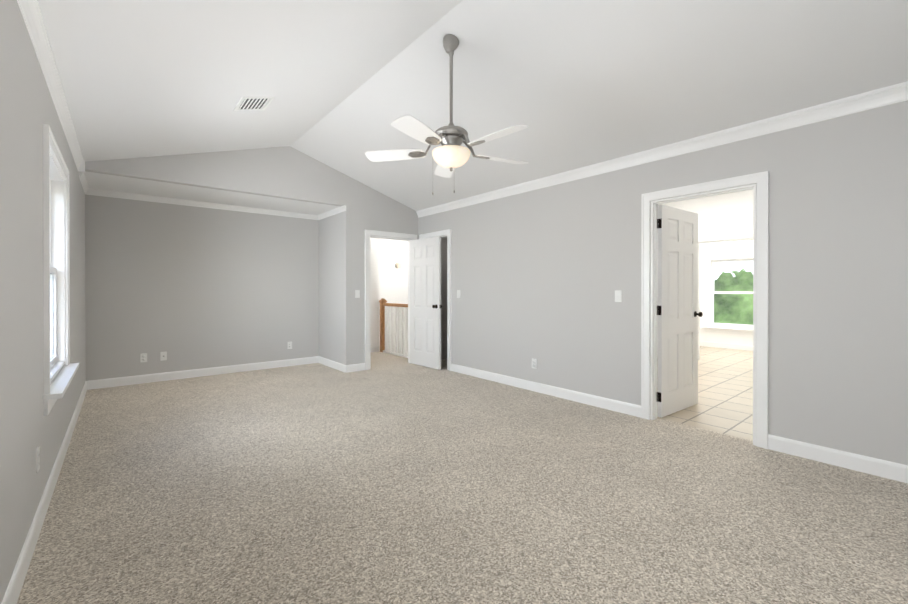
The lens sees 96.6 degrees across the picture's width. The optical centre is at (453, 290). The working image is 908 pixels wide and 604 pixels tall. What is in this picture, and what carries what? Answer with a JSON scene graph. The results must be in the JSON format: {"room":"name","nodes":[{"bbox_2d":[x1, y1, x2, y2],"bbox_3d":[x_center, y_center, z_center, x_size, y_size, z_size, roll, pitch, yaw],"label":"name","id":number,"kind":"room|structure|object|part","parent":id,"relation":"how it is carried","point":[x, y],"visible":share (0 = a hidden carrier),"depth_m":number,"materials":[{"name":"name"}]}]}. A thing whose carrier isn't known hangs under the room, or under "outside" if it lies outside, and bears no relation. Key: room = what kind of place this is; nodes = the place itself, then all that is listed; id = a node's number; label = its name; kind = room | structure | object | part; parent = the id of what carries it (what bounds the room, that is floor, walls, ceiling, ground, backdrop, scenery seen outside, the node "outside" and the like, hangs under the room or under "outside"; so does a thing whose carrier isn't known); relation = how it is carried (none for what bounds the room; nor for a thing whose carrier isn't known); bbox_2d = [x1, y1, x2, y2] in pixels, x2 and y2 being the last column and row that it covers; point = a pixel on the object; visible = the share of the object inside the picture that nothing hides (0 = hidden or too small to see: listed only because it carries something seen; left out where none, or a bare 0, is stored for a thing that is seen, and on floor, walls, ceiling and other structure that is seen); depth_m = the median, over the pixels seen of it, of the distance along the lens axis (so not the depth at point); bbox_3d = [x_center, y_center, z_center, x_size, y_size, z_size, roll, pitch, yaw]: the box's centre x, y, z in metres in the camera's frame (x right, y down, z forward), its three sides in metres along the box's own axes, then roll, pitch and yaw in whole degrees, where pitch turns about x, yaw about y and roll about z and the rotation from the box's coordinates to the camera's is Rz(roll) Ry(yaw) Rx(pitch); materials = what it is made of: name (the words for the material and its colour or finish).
{"room":"empty bedroom","nodes":[
{"label":"empty bedroom","id":0,"kind":"room"},
{"bbox_2d":[0,0,85,603],"bbox_3d":[-2.032,-0.037,1.871,0.100,2.500,7.950,0,0,-40],"label":"wall","id":1,"kind":"structure","parent":0,"point":[27,112],"depth_m":1.79,"materials":[{"name":"grey paint"}]},
{"bbox_2d":[36,446,39,472],"bbox_3d":[-2.102,0.852,2.044,0.008,0.115,0.070,0,0,-40],"label":"outlet","id":2,"kind":"object","parent":1,"relation":"attached to","point":[37,458],"visible":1,"depth_m":2.03,"materials":[{"name":"white plastic"}]},
{"bbox_2d":[1,381,88,603],"bbox_3d":[-1.988,1.158,1.912,0.014,0.110,7.750,0,0,-40],"label":"baseboard","id":3,"kind":"structure","parent":1,"relation":"attached to","point":[11,596],"depth_m":2.01,"materials":[{"name":"white paint"}]},
{"bbox_2d":[17,0,84,172],"bbox_3d":[-1.640,-1.244,1.511,0.052,0.115,6.700,0,0,-40],"label":"crown molding","id":4,"kind":"structure","parent":1,"relation":"attached to","point":[30,10],"depth_m":2.27,"materials":[{"name":"white paint"}]},
{"bbox_2d":[43,124,78,415],"bbox_3d":[-2.640,-0.114,2.666,0.175,1.609,1.220,0,0,-40],"label":"window","id":5,"kind":"structure","parent":1,"relation":"in","point":[56,250],"depth_m":2.98,"materials":[{"name":"white paint"}]},
{"bbox_2d":[79,172,89,194],"bbox_3d":[-4.131,-1.199,4.517,0.036,0.074,0.908,0,0,-40],"label":"crown molding","id":6,"kind":"structure","parent":1,"relation":"attached to","point":[82,178],"depth_m":4.54,"materials":[{"name":"white paint"}]},
{"bbox_2d":[85,194,318,380],"bbox_3d":[-3.347,-0.101,5.875,2.970,2.600,0.100,0,0,-40],"label":"wall","id":7,"kind":"structure","parent":0,"point":[184,287],"depth_m":5.60,"materials":[{"name":"grey paint"}]},
{"bbox_2d":[140,353,146,361],"bbox_3d":[-4.026,0.872,5.248,0.070,0.115,0.008,0,0,-40],"label":"electrical outlet","id":8,"kind":"object","parent":7,"relation":"attached to","point":[143,357],"visible":1,"depth_m":5.24,"materials":[{"name":"white plastic"}]},
{"bbox_2d":[160,352,166,360],"bbox_3d":[-3.861,0.871,5.379,0.070,0.115,0.016,0,0,-40],"label":"outlet","id":9,"kind":"object","parent":7,"relation":"attached to","point":[163,355],"visible":1,"depth_m":5.38,"materials":[{"name":"white plastic"}]},
{"bbox_2d":[89,356,316,389],"bbox_3d":[-3.337,1.145,5.813,2.840,0.110,0.014,0,0,-40],"label":"baseboard","id":10,"kind":"structure","parent":7,"relation":"attached to","point":[157,377],"depth_m":5.60,"materials":[{"name":"white paint"}]},
{"bbox_2d":[90,188,316,219],"bbox_3d":[-3.342,-1.204,5.788,2.870,0.074,0.036,0,0,-40],"label":"crown molding","id":11,"kind":"structure","parent":7,"relation":"attached to","point":[107,193],"depth_m":5.59,"materials":[{"name":"white paint"}]},
{"bbox_2d":[287,342,291,348],"bbox_3d":[-2.607,0.868,6.420,0.070,0.115,0.008,0,0,-40],"label":"electrical outlet","id":12,"kind":"object","parent":7,"relation":"attached to","point":[289,345],"visible":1,"depth_m":6.41,"materials":[{"name":"white plastic"}]},
{"bbox_2d":[84,171,340,214],"bbox_3d":[-3.051,-1.289,5.435,2.870,0.100,0.950,0,0,-40],"label":"ceiling","id":13,"kind":"structure","parent":0,"point":[100,181],"depth_m":5.21,"materials":[{"name":"white paint"}]},
{"bbox_2d":[85,146,417,364],"bbox_3d":[-2.035,0.214,7.413,7.150,4.360,2.900,0,0,-40],"label":"wall","id":14,"kind":"structure","parent":0,"point":[288,172],"depth_m":5.88,"materials":[{"name":"grey paint"}]},
{"bbox_2d":[349,363,364,371],"bbox_3d":[-1.453,1.144,6.007,0.295,0.110,0.014,0,0,-40],"label":"baseboard","id":15,"kind":"structure","parent":14,"relation":"attached to","point":[361,366],"depth_m":6.01,"materials":[{"name":"white paint"}]},
{"bbox_2d":[355,290,359,297],"bbox_3d":[-1.434,0.049,6.017,0.070,0.115,0.017,0,0,-40],"label":"light switch","id":16,"kind":"object","parent":14,"relation":"attached to","point":[357,293],"visible":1,"depth_m":6.02,"materials":[{"name":"white plastic"}]},
{"bbox_2d":[371,346,379,351],"bbox_3d":[-1.946,1.139,7.545,1.250,0.110,0.014,0,0,-40],"label":"baseboard","id":17,"kind":"structure","parent":14,"relation":"attached to","point":[374,348],"depth_m":7.88,"materials":[{"name":"white paint"}]},
{"bbox_2d":[365,229,416,369],"bbox_3d":[-1.010,0.138,6.430,0.938,2.119,0.128,0,0,-40],"label":"door frame","id":18,"kind":"structure","parent":14,"relation":"attached to","point":[368,233],"depth_m":6.14,"materials":[{"name":"white paint"}]},
{"bbox_2d":[395,263,401,267],"bbox_3d":[-1.314,-0.596,9.640,0.156,0.125,0.178,0,0,-40],"label":"sconce","id":19,"kind":"object","parent":14,"relation":"attached to","point":[397,265],"visible":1,"depth_m":9.60,"materials":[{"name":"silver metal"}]},
{"bbox_2d":[410,236,441,369],"bbox_3d":[-0.449,0.184,6.363,0.175,2.003,0.753,0,0,-40],"label":"hall door","id":20,"kind":"structure","parent":14,"relation":"in","point":[425,302],"depth_m":6.31,"materials":[{"name":"white paint"}]},
{"bbox_2d":[319,212,342,363],"bbox_3d":[-1.906,-0.102,6.384,0.100,2.600,0.950,0,0,-40],"label":"wall","id":21,"kind":"structure","parent":0,"point":[330,287],"depth_m":6.32,"materials":[{"name":"grey paint"}]},
{"bbox_2d":[317,205,345,219],"bbox_3d":[-1.909,-1.205,6.278,0.036,0.074,1.020,0,0,-40],"label":"crown molding","id":22,"kind":"structure","parent":21,"relation":"attached to","point":[343,208],"depth_m":6.25,"materials":[{"name":"white paint"}]},
{"bbox_2d":[317,356,348,372],"bbox_3d":[-1.901,1.143,6.292,0.014,0.110,1.024,0,0,-40],"label":"baseboard","id":23,"kind":"structure","parent":21,"relation":"attached to","point":[338,366],"depth_m":6.23,"materials":[{"name":"white paint"}]},
{"bbox_2d":[371,351,407,367],"bbox_3d":[-1.494,1.246,7.020,1.340,0.100,1.400,0,0,-40],"label":"floor","id":24,"kind":"structure","parent":0,"point":[379,359],"depth_m":7.02,"materials":[{"name":"beige carpet"}]},
{"bbox_2d":[379,298,407,357],"bbox_3d":[-1.003,0.674,7.430,0.116,1.040,1.316,0,0,-40],"label":"stair rail","id":25,"kind":"object","parent":24,"relation":"on","point":[383,324],"visible":0.71,"depth_m":7.60,"materials":[{"name":"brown wood"}]},
{"bbox_2d":[441,359,446,366],"bbox_3d":[0.033,1.207,6.640,0.650,0.020,0.850,0,0,-40],"label":"floor","id":26,"kind":"structure","parent":0,"point":[444,363],"depth_m":6.64,"materials":[{"name":"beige carpet"}]},
{"bbox_2d":[441,238,446,359],"bbox_3d":[0.040,0.037,6.642,0.670,2.320,0.890,0,0,-40],"label":"wall","id":27,"kind":"structure","parent":0,"point":[444,298],"depth_m":7.02,"materials":[{"name":"grey paint"}]},
{"bbox_2d":[17,363,907,603],"bbox_3d":[-0.393,1.258,3.228,4.350,0.100,7.950,0,0,-40],"label":"floor carpet","id":28,"kind":"object","parent":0,"point":[402,483],"visible":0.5,"depth_m":2.28,"materials":[{"name":"beige carpet"}]},
{"bbox_2d":[38,0,907,210],"bbox_3d":[-0.028,-1.650,2.775,4.350,0.780,6.800,0,0,-40],"label":"ceiling","id":29,"kind":"structure","parent":0,"point":[573,84],"depth_m":2.94,"materials":[{"name":"white paint"}]},
{"bbox_2d":[234,97,274,110],"bbox_3d":[-1.790,-1.670,3.616,0.260,0.084,0.330,0,0,-40],"label":"ceiling vent","id":30,"kind":"object","parent":29,"relation":"in","point":[251,103],"visible":0.98,"depth_m":3.61,"materials":[{"name":"white metal"}]},
{"bbox_2d":[365,34,527,194],"bbox_3d":[0.011,-1.302,3.006,1.288,1.176,1.257,0,0,-40],"label":"ceiling fan","id":31,"kind":"object","parent":29,"relation":"hanging from","point":[450,154],"visible":1,"depth_m":2.95,"materials":[{"name":"white wood"}]},
{"bbox_3d":[-0.021,-0.982,3.029,0.290,0.119,0.290,0,0,-40],"label":"lamp shade","id":32,"kind":"part","parent":31,"relation":"part of","materials":[{"name":"white glass"}]},
{"bbox_2d":[418,100,907,464],"bbox_3d":[1.580,-0.045,4.172,0.100,2.500,6.900,0,0,-40],"label":"wall","id":33,"kind":"structure","parent":0,"point":[541,275],"depth_m":3.06,"materials":[{"name":"grey paint"}]},
{"bbox_2d":[419,229,450,370],"bbox_3d":[-0.304,0.138,6.358,0.024,2.119,0.808,0,0,-40],"label":"door frame","id":34,"kind":"structure","parent":33,"relation":"attached to","point":[447,232],"depth_m":6.08,"materials":[{"name":"white paint"}]},
{"bbox_2d":[532,358,536,368],"bbox_3d":[0.959,0.873,4.842,0.008,0.115,0.070,0,0,-40],"label":"outlet","id":35,"kind":"object","parent":33,"relation":"attached to","point":[534,363],"visible":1,"depth_m":4.83,"materials":[{"name":"white plastic"}]},
{"bbox_2d":[451,363,640,417],"bbox_3d":[0.871,1.147,4.945,0.014,0.110,2.880,0,0,-40],"label":"baseboard","id":36,"kind":"structure","parent":33,"relation":"attached to","point":[606,403],"depth_m":4.58,"materials":[{"name":"white paint"}]},
{"bbox_2d":[615,290,621,301],"bbox_3d":[1.630,0.056,4.019,0.017,0.115,0.070,0,0,-40],"label":"light switch","id":37,"kind":"object","parent":33,"relation":"attached to","point":[618,295],"visible":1,"depth_m":4.02,"materials":[{"name":"white plastic"}]},
{"bbox_2d":[416,81,907,217],"bbox_3d":[1.524,-1.255,4.122,0.044,0.106,6.700,0,0,-40],"label":"crown molding","id":38,"kind":"structure","parent":33,"relation":"attached to","point":[896,93],"depth_m":3.34,"materials":[{"name":"white paint"}]},
{"bbox_2d":[657,205,702,417],"bbox_3d":[2.260,0.192,4.030,0.780,2.003,0.175,0,0,-40],"label":"bathroom door","id":39,"kind":"structure","parent":33,"relation":"in","point":[678,314],"depth_m":4.00,"materials":[{"name":"white paint"}]},
{"bbox_2d":[641,171,768,448],"bbox_3d":[2.129,0.148,3.491,0.128,2.119,0.968,0,0,-40],"label":"door frame","id":40,"kind":"structure","parent":33,"relation":"attached to","point":[761,179],"depth_m":3.28,"materials":[{"name":"white paint"}]},
{"bbox_2d":[768,434,907,482],"bbox_3d":[3.023,1.156,2.337,0.014,0.110,1.965,0,0,-40],"label":"baseboard","id":41,"kind":"structure","parent":33,"relation":"attached to","point":[873,466],"depth_m":2.77,"materials":[{"name":"white paint"}]},
{"bbox_2d":[658,346,752,440],"bbox_3d":[3.944,1.249,5.868,5.700,0.100,4.900,0,0,-40],"label":"floor","id":42,"kind":"structure","parent":0,"point":[724,405],"depth_m":4.64,"materials":[{"name":"beige tile"}]},
{"bbox_2d":[658,189,753,344],"bbox_3d":[4.638,-0.277,6.435,0.100,2.950,4.860,0,0,-40],"label":"wall","id":43,"kind":"structure","parent":0,"point":[726,214],"depth_m":6.64,"materials":[{"name":"white paint"}]},
{"bbox_2d":[698,233,752,359],"bbox_3d":[4.538,0.148,6.542,0.128,2.099,1.248,0,0,-40],"label":"door frame","id":44,"kind":"structure","parent":43,"relation":"attached to","point":[725,238],"depth_m":6.78,"materials":[{"name":"white paint"}]},
{"bbox_2d":[700,341,752,350],"bbox_3d":[6.136,1.138,7.677,0.014,0.110,4.900,0,0,-40],"label":"baseboard","id":45,"kind":"structure","parent":43,"relation":"attached to","point":[702,343],"depth_m":8.30,"materials":[{"name":"white paint"}]},
{"bbox_2d":[702,253,752,334],"bbox_3d":[5.722,0.072,8.206,0.175,1.619,1.160,0,0,-40],"label":"bathroom window","id":46,"kind":"structure","parent":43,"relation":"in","point":[710,272],"depth_m":8.43,"materials":[{"name":"white paint"}]},
{"label":"outside","id":47,"kind":"structure","parent":0,"visible":0},
{"bbox_2d":[714,261,752,324],"bbox_3d":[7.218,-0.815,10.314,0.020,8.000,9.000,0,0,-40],"label":"tree","id":48,"kind":"object","parent":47,"point":[735,286],"depth_m":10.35,"materials":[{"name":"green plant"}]}
]}

